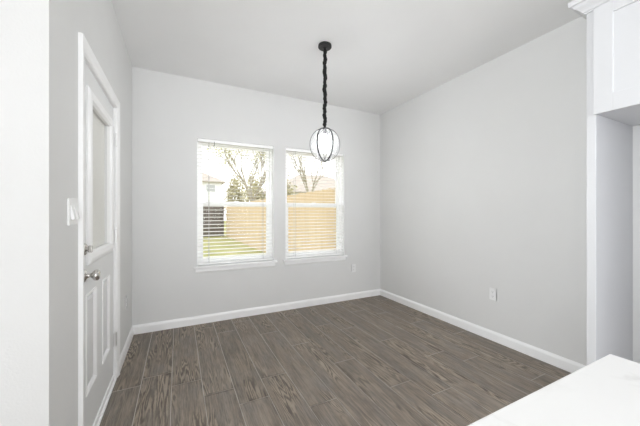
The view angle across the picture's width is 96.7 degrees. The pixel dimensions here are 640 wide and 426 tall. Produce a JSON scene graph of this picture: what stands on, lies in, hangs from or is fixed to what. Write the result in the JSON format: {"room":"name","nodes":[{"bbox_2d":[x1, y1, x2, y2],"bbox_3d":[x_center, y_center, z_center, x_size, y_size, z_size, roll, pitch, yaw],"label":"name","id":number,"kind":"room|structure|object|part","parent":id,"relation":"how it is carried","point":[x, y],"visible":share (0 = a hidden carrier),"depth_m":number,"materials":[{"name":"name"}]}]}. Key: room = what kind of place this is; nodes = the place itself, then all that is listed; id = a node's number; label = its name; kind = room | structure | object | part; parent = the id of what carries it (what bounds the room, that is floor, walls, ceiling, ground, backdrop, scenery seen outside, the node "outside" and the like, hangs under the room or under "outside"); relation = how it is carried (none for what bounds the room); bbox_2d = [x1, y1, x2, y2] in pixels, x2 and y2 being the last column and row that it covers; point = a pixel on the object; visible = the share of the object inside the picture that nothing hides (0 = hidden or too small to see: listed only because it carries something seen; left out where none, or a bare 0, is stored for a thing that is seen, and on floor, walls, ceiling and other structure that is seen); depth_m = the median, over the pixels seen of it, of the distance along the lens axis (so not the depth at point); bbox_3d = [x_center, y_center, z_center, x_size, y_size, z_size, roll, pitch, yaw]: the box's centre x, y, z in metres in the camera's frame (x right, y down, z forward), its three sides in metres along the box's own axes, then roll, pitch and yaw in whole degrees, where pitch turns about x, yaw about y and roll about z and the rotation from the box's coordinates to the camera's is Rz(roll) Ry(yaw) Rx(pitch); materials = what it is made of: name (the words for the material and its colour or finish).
{"room":"dining room","nodes":[
{"label":"dining room","id":0,"kind":"room"},
{"bbox_2d":[0,0,48,425],"bbox_3d":[-2.307,-0.127,0.458,2.882,2.740,0.161,0,0,-27],"label":"wall","id":1,"kind":"structure","parent":0,"point":[24,24],"depth_m":1.00,"materials":[{"name":"grey paint"}]},
{"bbox_2d":[49,0,131,425],"bbox_3d":[-1.522,-0.127,1.934,0.160,2.740,2.099,0,0,-27],"label":"wall","id":2,"kind":"structure","parent":0,"point":[97,20],"depth_m":1.24,"materials":[{"name":"grey paint"}]},
{"bbox_2d":[67,198,79,225],"bbox_3d":[-1.083,-0.004,1.253,0.023,0.118,0.120,0,0,-27],"label":"light switch","id":3,"kind":"object","parent":2,"relation":"attached to","point":[72,204],"visible":1,"depth_m":1.23,"materials":[{"name":"white plastic"}]},
{"bbox_2d":[78,32,119,425],"bbox_3d":[-1.392,0.198,1.737,0.217,2.090,0.959,0,0,-27],"label":"door","id":4,"kind":"structure","parent":2,"relation":"in","point":[98,104],"depth_m":1.71,"materials":[{"name":"white paint"}]},
{"bbox_3d":[-1.280,0.693,1.564,0.026,0.530,0.207,0,0,-27],"label":"raised panel","id":5,"kind":"part","parent":4,"relation":"part of","materials":[{"name":"white paint"}]},
{"bbox_3d":[-1.268,0.693,1.571,0.018,0.530,0.207,0,0,-27],"label":"panel moulding","id":6,"kind":"part","parent":4,"relation":"part of","materials":[{"name":"white paint"}]},
{"bbox_3d":[-1.358,-0.197,1.767,0.032,0.944,0.619,0,0,-27],"label":"glazing frame","id":7,"kind":"part","parent":4,"relation":"part of","materials":[{"name":"white paint"}]},
{"bbox_3d":[-1.441,0.693,1.886,0.026,0.530,0.207,0,0,-27],"label":"raised panel","id":8,"kind":"part","parent":4,"relation":"part of","materials":[{"name":"white paint"}]},
{"bbox_3d":[-1.429,0.693,1.893,0.018,0.530,0.207,0,0,-27],"label":"panel moulding","id":9,"kind":"part","parent":4,"relation":"part of","materials":[{"name":"white paint"}]},
{"bbox_2d":[120,326,133,370],"bbox_3d":[-1.441,1.197,1.967,0.014,0.092,2.085,0,0,-27],"label":"baseboard","id":10,"kind":"structure","parent":2,"relation":"attached to","point":[131,333],"depth_m":2.49,"materials":[{"name":"white paint"}]},
{"bbox_2d":[132,67,379,325],"bbox_3d":[-0.538,-0.127,3.688,3.488,2.740,0.160,0,0,-27],"label":"wall","id":11,"kind":"structure","parent":0,"point":[170,111],"depth_m":3.27,"materials":[{"name":"grey paint"}]},
{"bbox_2d":[193,137,276,272],"bbox_3d":[-1.004,-0.089,3.433,0.962,1.515,0.189,0,0,-27],"label":"window","id":12,"kind":"structure","parent":11,"relation":"in","point":[270,184],"depth_m":3.43,"materials":[{"name":"white plastic"}]},
{"bbox_3d":[-1.037,-0.451,3.499,0.830,0.733,0.028,0,0,-27],"label":"sash","id":13,"kind":"part","parent":12,"relation":"part of","materials":[{"name":"clear glass"}]},
{"bbox_3d":[-1.021,0.212,3.467,0.830,0.711,0.040,0,0,-27],"label":"sash","id":14,"kind":"part","parent":12,"relation":"part of","materials":[{"name":"white plastic"}]},
{"bbox_3d":[-0.988,0.609,3.400,0.962,0.023,0.114,0,0,-27],"label":"sill","id":15,"kind":"part","parent":12,"relation":"part of","materials":[{"name":"white paint"}]},
{"bbox_2d":[198,138,272,264],"bbox_3d":[-0.991,-0.128,3.407,0.872,1.427,0.069,0,0,-27],"label":"window blind","id":16,"kind":"object","parent":12,"relation":"attached to","point":[200,140],"visible":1,"depth_m":3.38,"materials":[{"name":"white plastic"}]},
{"bbox_3d":[-1.278,-0.119,3.271,0.004,1.375,0.058,0,0,-27],"label":"ladder cord","id":17,"kind":"part","parent":16,"relation":"part of","materials":[{"name":"white fabric"}]},
{"bbox_3d":[-0.994,0.577,3.412,0.872,0.018,0.050,0,0,-27],"label":"rail","id":18,"kind":"part","parent":16,"relation":"part of","materials":[{"name":"white plastic"}]},
{"bbox_2d":[133,289,379,334],"bbox_3d":[-0.499,1.197,3.610,3.168,0.092,0.014,0,0,-27],"label":"baseboard","id":19,"kind":"structure","parent":11,"relation":"attached to","point":[195,320],"depth_m":3.40,"materials":[{"name":"white paint"}]},
{"bbox_2d":[283,147,347,264],"bbox_3d":[-0.076,-0.089,3.897,0.952,1.515,0.189,0,0,-27],"label":"window","id":20,"kind":"structure","parent":11,"relation":"in","point":[339,186],"depth_m":3.97,"materials":[{"name":"white plastic"}]},
{"bbox_3d":[-0.108,-0.451,3.963,0.820,0.733,0.028,0,0,-27],"label":"sash","id":21,"kind":"part","parent":20,"relation":"part of","materials":[{"name":"clear glass"}]},
{"bbox_3d":[-0.092,0.212,3.931,0.820,0.711,0.040,0,0,-27],"label":"sash","id":22,"kind":"part","parent":20,"relation":"part of","materials":[{"name":"white plastic"}]},
{"bbox_2d":[286,148,342,257],"bbox_3d":[-0.065,-0.128,3.876,0.862,1.427,0.058,0,0,-27],"label":"window blind","id":23,"kind":"object","parent":20,"relation":"attached to","point":[289,150],"visible":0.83,"depth_m":3.86,"materials":[{"name":"white plastic"}]},
{"bbox_3d":[-0.065,0.577,3.876,0.862,0.018,0.050,0,0,-27],"label":"rail","id":24,"kind":"part","parent":23,"relation":"part of","materials":[{"name":"white plastic"}]},
{"bbox_3d":[-0.059,0.609,3.864,0.952,0.023,0.114,0,0,-27],"label":"sill","id":25,"kind":"part","parent":20,"relation":"part of","materials":[{"name":"white paint"}]},
{"bbox_2d":[351,264,355,271],"bbox_3d":[0.486,0.795,4.104,0.072,0.118,0.009,0,0,-27],"label":"wall outlet","id":26,"kind":"object","parent":11,"relation":"attached to","point":[353,266],"visible":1,"depth_m":4.10,"materials":[{"name":"white plastic"}]},
{"bbox_2d":[99,295,570,425],"bbox_3d":[0.009,1.313,-0.633,6.370,0.140,8.380,0,0,-27],"label":"floor","id":27,"kind":"structure","parent":0,"point":[379,360],"depth_m":2.23,"materials":[{"name":"wood"}]},
{"bbox_2d":[468,354,639,425],"bbox_3d":[0.762,0.786,-0.210,0.636,0.914,1.644,0,0,-27],"label":"kitchen island","id":28,"kind":"object","parent":27,"relation":"on","point":[606,391],"visible":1,"depth_m":0.49,"materials":[{"name":"white stone"}]},
{"bbox_2d":[568,0,639,364],"bbox_3d":[2.053,-0.025,1.372,0.599,2.536,1.154,0,0,-27],"label":"tall cabinet","id":29,"kind":"object","parent":27,"relation":"on","point":[613,26],"visible":0.83,"depth_m":1.71,"materials":[{"name":"white paint"}]},
{"bbox_3d":[2.052,-1.249,1.372,0.598,0.088,1.154,0,0,-27],"label":"crown moulding","id":30,"kind":"part","parent":29,"relation":"part of","materials":[{"name":"white paint"}]},
{"bbox_3d":[1.864,0.012,1.825,0.532,2.462,0.043,0,0,-27],"label":"panel","id":31,"kind":"part","parent":29,"relation":"part of","materials":[{"name":"white paint"}]},
{"bbox_3d":[1.729,-0.891,1.476,0.020,0.620,0.470,0,0,-27],"label":"cabinet door","id":32,"kind":"part","parent":29,"relation":"part of","materials":[{"name":"white paint"}]},
{"bbox_2d":[112,0,580,113],"bbox_3d":[0.009,-1.597,-0.633,6.370,0.200,8.380,0,0,-27],"label":"ceiling","id":33,"kind":"structure","parent":0,"point":[383,55],"depth_m":2.45,"materials":[{"name":"paint"}]},
{"bbox_2d":[310,41,339,161],"bbox_3d":[0.044,-0.973,2.537,0.254,1.049,0.270,0,0,-27],"label":"pendant lamp","id":34,"kind":"object","parent":33,"relation":"hanging from","point":[324,46],"visible":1,"depth_m":2.53,"materials":[{"name":"black metal"}]},
{"bbox_3d":[0.044,-0.609,2.537,0.254,0.281,0.254,0,0,-27],"label":"globe","id":35,"kind":"part","parent":34,"relation":"part of","materials":[{"name":"clear glass"}]},
{"bbox_3d":[0.044,-0.634,2.537,0.104,0.146,0.104,0,0,-27],"label":"bulb","id":36,"kind":"part","parent":34,"relation":"part of","materials":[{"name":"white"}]},
{"bbox_2d":[380,16,639,365],"bbox_3d":[2.822,-0.127,0.682,0.160,2.740,8.220,0,0,-27],"label":"wall","id":37,"kind":"structure","parent":0,"point":[483,172],"depth_m":2.71,"materials":[{"name":"grey paint"}]},
{"bbox_2d":[380,289,584,372],"bbox_3d":[1.498,1.197,3.140,0.014,0.092,2.611,0,0,-27],"label":"baseboard","id":38,"kind":"structure","parent":37,"relation":"attached to","point":[568,365],"depth_m":2.74,"materials":[{"name":"white paint"}]},
{"bbox_2d":[489,287,496,300],"bbox_3d":[1.685,0.790,2.771,0.009,0.118,0.072,0,0,-27],"label":"wall outlet","id":39,"kind":"object","parent":37,"relation":"attached to","point":[492,291],"visible":1,"depth_m":2.77,"materials":[{"name":"white plastic"}]},
{"label":"outside","id":40,"kind":"structure","parent":0,"visible":0},
{"bbox_2d":[202,172,225,200],"bbox_3d":[-20.837,-2.482,41.850,12.000,8.350,9.400,0,0,-27],"label":"house","id":41,"kind":"structure","parent":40,"point":[218,192],"depth_m":39.97,"materials":[{"name":"white"}]},
{"bbox_3d":[-15.289,-3.457,39.805,1.140,0.940,0.025,0,0,-27],"label":"pane","id":42,"kind":"part","parent":41,"relation":"part of","materials":[{"name":"white glass"}]},
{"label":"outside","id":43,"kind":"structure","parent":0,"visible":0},
{"bbox_2d":[203,221,264,257],"bbox_3d":[-8.758,1.558,34.334,75.000,0.192,62.000,0,0,-27],"label":"grass","id":44,"kind":"structure","parent":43,"point":[224,236],"depth_m":12.78,"materials":[{"name":"green plant"}]},
{"bbox_2d":[203,206,223,236],"bbox_3d":[-13.327,0.572,16.453,14.850,2.242,0.164,0,0,-27],"label":"fence","id":45,"kind":"object","parent":44,"relation":"on","point":[205,209],"visible":0.06,"depth_m":19.39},
{"bbox_2d":[224,173,245,216],"bbox_3d":[-6.462,-0.752,21.764,1.991,4.900,1.689,0,0,-27],"label":"shrub","id":46,"kind":"object","parent":44,"relation":"on","point":[234,189],"visible":0.39,"depth_m":21.51,"materials":[{"name":"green plant"}]},
{"bbox_2d":[240,172,265,201],"bbox_3d":[-4.763,-0.696,20.691,2.052,4.788,1.967,0,0,-27],"label":"shrub","id":47,"kind":"object","parent":44,"relation":"on","point":[259,196],"visible":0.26,"depth_m":20.42,"materials":[{"name":"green plant"}]},
{"bbox_2d":[205,147,301,200],"bbox_3d":[-3.679,-1.905,15.904,5.572,7.202,6.076,0,0,-27],"label":"tree","id":48,"kind":"object","parent":44,"relation":"on","point":[262,180],"visible":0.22,"depth_m":16.19,"materials":[{"name":"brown plant"}]},
{"bbox_2d":[226,188,335,252],"bbox_3d":[-2.747,0.572,12.382,0.164,2.242,16.490,0,0,-27],"label":"fence","id":49,"kind":"object","parent":44,"relation":"on","point":[315,196],"visible":0.3,"depth_m":8.02,"materials":[{"name":"beige wood"}]},
{"bbox_2d":[287,172,297,194],"bbox_3d":[-2.525,-0.574,19.956,1.962,4.546,2.017,0,0,-13],"label":"shrub","id":50,"kind":"object","parent":44,"relation":"on","point":[292,185],"visible":0.02,"depth_m":19.89,"materials":[{"name":"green plant"}]},
{"bbox_2d":[262,174,334,198],"bbox_3d":[-0.851,-1.482,35.062,12.100,6.350,9.400,0,0,-27],"label":"house","id":51,"kind":"structure","parent":44,"relation":"on","point":[298,182],"depth_m":32.14,"materials":[{"name":"white"}]},
{"bbox_2d":[287,155,334,191],"bbox_3d":[-1.404,-2.986,24.874,5.705,9.363,6.882,0,0,-14],"label":"tree","id":52,"kind":"object","parent":44,"relation":"on","point":[303,178],"visible":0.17,"depth_m":24.24,"materials":[{"name":"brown plant"}]}
]}

